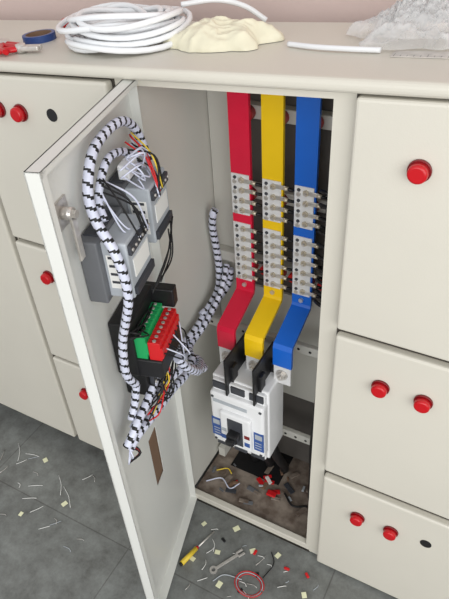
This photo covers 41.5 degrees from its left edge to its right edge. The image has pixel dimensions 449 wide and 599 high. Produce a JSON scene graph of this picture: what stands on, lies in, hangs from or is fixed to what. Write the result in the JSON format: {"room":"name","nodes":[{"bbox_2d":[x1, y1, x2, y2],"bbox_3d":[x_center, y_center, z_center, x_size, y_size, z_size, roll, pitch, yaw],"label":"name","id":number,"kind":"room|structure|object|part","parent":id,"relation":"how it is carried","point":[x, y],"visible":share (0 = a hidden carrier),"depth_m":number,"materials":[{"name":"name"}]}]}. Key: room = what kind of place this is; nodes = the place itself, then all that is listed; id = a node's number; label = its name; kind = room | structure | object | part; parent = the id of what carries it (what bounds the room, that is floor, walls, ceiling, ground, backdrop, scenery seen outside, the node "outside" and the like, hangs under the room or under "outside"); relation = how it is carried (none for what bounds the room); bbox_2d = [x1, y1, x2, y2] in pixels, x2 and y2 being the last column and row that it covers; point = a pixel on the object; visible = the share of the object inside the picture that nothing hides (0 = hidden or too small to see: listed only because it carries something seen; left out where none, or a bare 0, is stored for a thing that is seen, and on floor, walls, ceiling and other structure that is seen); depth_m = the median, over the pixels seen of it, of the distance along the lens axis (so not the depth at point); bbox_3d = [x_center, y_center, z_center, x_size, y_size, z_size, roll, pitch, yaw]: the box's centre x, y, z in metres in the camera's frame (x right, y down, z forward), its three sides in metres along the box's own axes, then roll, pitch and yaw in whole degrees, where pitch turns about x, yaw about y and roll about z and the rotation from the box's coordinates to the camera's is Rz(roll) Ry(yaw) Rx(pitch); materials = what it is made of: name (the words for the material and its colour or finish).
{"room":"electrical switchgear room","nodes":[
{"label":"electrical switchgear room","id":0,"kind":"room"},
{"bbox_2d":[0,403,397,598],"bbox_3d":[-0.361,1.837,0.408,8.000,0.050,4.420,17,43,24],"label":"floor","id":1,"kind":"structure","parent":0,"point":[35,563],"depth_m":1.75,"materials":[{"name":"tile"}]},
{"bbox_2d":[0,443,317,598],"bbox_3d":[-0.271,0.695,1.790,1.278,0.005,0.273,13,41,20],"label":"wire clippings","id":2,"kind":"object","parent":1,"relation":"on","point":[222,538],"visible":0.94,"depth_m":1.74,"materials":[{"name":"white plastic"}]},
{"bbox_2d":[18,457,306,597],"bbox_3d":[-0.240,0.690,1.795,1.028,0.001,0.214,12,41,19],"label":"tags","id":3,"kind":"object","parent":1,"relation":"on","point":[236,528],"visible":1,"depth_m":1.72,"materials":[{"name":"beige"}]},
{"bbox_2d":[179,531,214,566],"bbox_3d":[-0.079,0.722,1.728,0.016,0.019,0.141,28,48,33],"label":"screwdriver","id":4,"kind":"object","parent":1,"relation":"on","point":[193,551],"visible":1,"depth_m":1.71,"materials":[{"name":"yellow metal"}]},
{"bbox_2d":[0,0,448,598],"bbox_3d":[0.024,0.141,1.321,2.570,1.422,0.664,17,43,24],"label":"cabinet","id":5,"kind":"object","parent":1,"relation":"on","point":[383,314],"depth_m":1.20,"materials":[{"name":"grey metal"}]},
{"bbox_3d":[-0.472,-0.391,1.225,0.036,0.036,0.018,17,43,24],"label":"push button","id":6,"kind":"part","parent":5,"relation":"part of","materials":[{"name":"red plastic"}]},
{"bbox_2d":[0,38,18,54],"bbox_3d":[-0.447,-0.523,1.220,0.052,0.019,0.124,-22,42,-22],"label":"pliers","id":7,"kind":"object","parent":5,"relation":"on","point":[3,40],"visible":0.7,"depth_m":1.20,"materials":[{"name":"red plastic"}]},
{"bbox_3d":[-0.418,-0.375,1.200,0.036,0.036,0.018,17,43,24],"label":"push button","id":8,"kind":"part","parent":5,"relation":"part of","materials":[{"name":"red plastic"}]},
{"bbox_2d":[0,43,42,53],"bbox_3d":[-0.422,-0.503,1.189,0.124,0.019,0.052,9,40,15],"label":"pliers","id":9,"kind":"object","parent":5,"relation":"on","point":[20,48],"visible":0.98,"depth_m":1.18,"materials":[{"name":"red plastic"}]},
{"bbox_2d":[22,29,56,43],"bbox_3d":[-0.394,-0.559,1.261,0.070,0.018,0.070,17,43,24],"label":"tape roll","id":10,"kind":"object","parent":5,"relation":"on","point":[44,35],"visible":0.97,"depth_m":1.24,"materials":[{"name":"blue"}]},
{"bbox_3d":[-0.447,-0.053,1.493,0.036,0.036,0.018,17,43,24],"label":"push button","id":11,"kind":"part","parent":5,"relation":"part of","materials":[{"name":"red plastic"}]},
{"bbox_3d":[-0.413,0.281,1.751,0.036,0.036,0.018,17,43,24],"label":"push button","id":12,"kind":"part","parent":5,"relation":"part of","materials":[{"name":"red plastic"}]},
{"bbox_3d":[-0.173,0.223,1.314,0.032,1.292,0.380,5,39,11],"label":"cabinet door","id":13,"kind":"part","parent":5,"relation":"part of","materials":[{"name":"white metal"}]},
{"bbox_2d":[81,206,154,302],"bbox_3d":[-0.175,-0.075,0.999,0.086,0.123,0.117,6,40,12],"label":"meter","id":14,"kind":"object","parent":5,"relation":"attached to","point":[101,276],"visible":0.8,"depth_m":0.97,"materials":[{"name":"grey plastic"}]},
{"bbox_2d":[104,161,172,242],"bbox_3d":[-0.149,-0.173,1.071,0.086,0.123,0.112,6,40,12],"label":"meter","id":15,"kind":"object","parent":5,"relation":"attached to","point":[155,208],"visible":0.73,"depth_m":1.03,"materials":[{"name":"grey plastic"}]},
{"bbox_2d":[126,375,160,394],"bbox_3d":[-0.161,0.145,1.229,0.062,0.060,0.090,6,40,12],"label":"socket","id":16,"kind":"object","parent":5,"relation":"attached to","point":[145,381],"visible":0.25,"depth_m":1.19,"materials":[{"name":"black plastic"}]},
{"bbox_2d":[108,281,180,378],"bbox_3d":[-0.147,0.057,1.162,0.098,0.130,0.140,6,40,12],"label":"block","id":17,"kind":"object","parent":5,"relation":"attached to","point":[146,356],"visible":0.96,"depth_m":1.13,"materials":[{"name":"black plastic"}]},
{"bbox_2d":[82,116,233,464],"bbox_3d":[-0.100,-0.068,1.202,0.114,0.662,0.572,6,40,13],"label":"harness","id":18,"kind":"object","parent":5,"relation":"attached to","point":[161,392],"visible":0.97,"depth_m":1.06,"materials":[{"name":"white plastic"}]},
{"bbox_3d":[-0.139,-0.523,1.128,0.398,0.075,0.227,9,40,16],"label":"tubing coil","id":19,"kind":"part","parent":5,"relation":"part of","materials":[{"name":"white plastic"}]},
{"bbox_2d":[162,16,284,52],"bbox_3d":[-0.005,-0.480,1.066,0.219,0.049,0.128,17,43,24],"label":"crumpled bag","id":20,"kind":"object","parent":5,"relation":"on","point":[217,33],"visible":0.98,"depth_m":1.04,"materials":[{"name":"beige plastic"}]},
{"bbox_2d":[217,92,263,361],"bbox_3d":[0.036,-0.151,1.335,0.076,0.720,0.177,17,43,24],"label":"red busbar","id":21,"kind":"object","parent":5,"relation":"attached to","point":[238,104],"visible":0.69,"depth_m":1.35,"materials":[{"name":"metal"}]},
{"bbox_2d":[210,333,282,460],"bbox_3d":[0.057,0.255,1.525,0.157,0.340,0.208,17,43,24],"label":"circuit breaker","id":22,"kind":"object","parent":5,"relation":"in","point":[247,405],"visible":0.92,"depth_m":1.48,"materials":[{"name":"white plastic"}]},
{"bbox_2d":[206,447,307,516],"bbox_3d":[0.135,0.576,1.865,0.364,0.010,0.197,17,43,24],"label":"debris","id":23,"kind":"object","parent":5,"relation":"on","point":[272,493],"visible":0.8,"depth_m":1.85,"materials":[{"name":"plastic"}]},
{"bbox_2d":[248,446,288,473],"bbox_3d":[0.116,0.454,1.790,0.143,0.303,0.147,17,43,24],"label":"cables","id":24,"kind":"object","parent":5,"relation":"on","point":[276,456],"visible":0.38,"depth_m":1.79,"materials":[{"name":"black plastic"}]},
{"bbox_2d":[244,94,293,370],"bbox_3d":[0.103,-0.131,1.304,0.076,0.720,0.177,17,43,24],"label":"yellow busbar","id":25,"kind":"object","parent":5,"relation":"attached to","point":[272,106],"visible":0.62,"depth_m":1.32,"materials":[{"name":"metal"}]},
{"bbox_3d":[0.142,0.035,1.528,0.389,1.257,0.128,17,43,24],"label":"mounting frame","id":26,"kind":"part","parent":5,"relation":"part of","materials":[{"name":"grey metal"}]},
{"bbox_2d":[250,105,323,290],"bbox_3d":[0.134,-0.207,1.316,0.217,0.422,0.039,17,43,24],"label":"insulators","id":27,"kind":"object","parent":5,"relation":"attached to","point":[253,112],"visible":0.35,"depth_m":1.32,"materials":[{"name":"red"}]},
{"bbox_2d":[273,96,327,385],"bbox_3d":[0.169,-0.111,1.274,0.076,0.720,0.177,17,43,24],"label":"blue busbar","id":28,"kind":"object","parent":5,"relation":"attached to","point":[308,109],"visible":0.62,"depth_m":1.29,"materials":[{"name":"metal"}]},
{"bbox_2d":[287,41,380,52],"bbox_3d":[0.173,-0.408,0.962,0.168,0.019,0.019,22,45,29],"label":"tube offcut","id":29,"kind":"object","parent":5,"relation":"on","point":[362,49],"visible":1,"depth_m":0.95,"materials":[{"name":"white plastic"}]},
{"bbox_3d":[0.321,0.537,1.444,0.036,0.036,0.018,17,43,24],"label":"push button","id":30,"kind":"part","parent":5,"relation":"part of","materials":[{"name":"red plastic"}]},
{"bbox_3d":[0.301,0.176,1.154,0.036,0.036,0.018,17,43,24],"label":"push button","id":31,"kind":"part","parent":5,"relation":"part of","materials":[{"name":"red plastic"}]},
{"bbox_3d":[0.393,0.558,1.411,0.036,0.036,0.018,17,43,24],"label":"push button","id":32,"kind":"part","parent":5,"relation":"part of","materials":[{"name":"red plastic"}]},
{"bbox_2d":[346,0,448,45],"bbox_3d":[0.344,-0.444,0.933,0.316,0.077,0.166,17,43,24],"label":"plastic bag","id":33,"kind":"object","parent":5,"relation":"on","point":[400,6],"visible":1,"depth_m":0.94,"materials":[{"name":"white"}]},
{"bbox_3d":[0.282,-0.184,0.863,0.036,0.036,0.018,17,43,24],"label":"push button","id":34,"kind":"part","parent":5,"relation":"part of","materials":[{"name":"red plastic"}]},
{"bbox_2d":[390,50,448,58],"bbox_3d":[0.390,-0.346,0.846,0.300,0.021,0.030,17,43,24],"label":"ruler","id":35,"kind":"object","parent":5,"relation":"on","point":[397,53],"visible":1,"depth_m":0.89,"materials":[{"name":"clear plastic"}]},
{"bbox_3d":[0.374,0.200,1.122,0.036,0.036,0.018,17,43,24],"label":"push button","id":36,"kind":"part","parent":5,"relation":"part of","materials":[{"name":"red plastic"}]},
{"bbox_2d":[210,548,244,573],"bbox_3d":[0.008,0.749,1.697,0.113,0.006,0.022,-23,42,-22],"label":"wrench","id":37,"kind":"object","parent":1,"relation":"on","point":[241,549],"visible":1,"depth_m":1.69,"materials":[{"name":"metal"}]},
{"bbox_2d":[213,552,273,597],"bbox_3d":[0.070,0.781,1.649,0.187,0.008,0.099,-17,40,-16],"label":"wire loop","id":38,"kind":"object","parent":1,"relation":"on","point":[257,575],"visible":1,"depth_m":1.65,"materials":[{"name":"red plastic"}]},
{"bbox_2d":[0,0,447,22],"bbox_3d":[0.615,-0.679,0.896,8.000,3.170,0.060,17,43,24],"label":"wall","id":39,"kind":"structure","parent":0,"point":[353,11],"depth_m":1.28,"materials":[{"name":"pink paint"}]}
]}

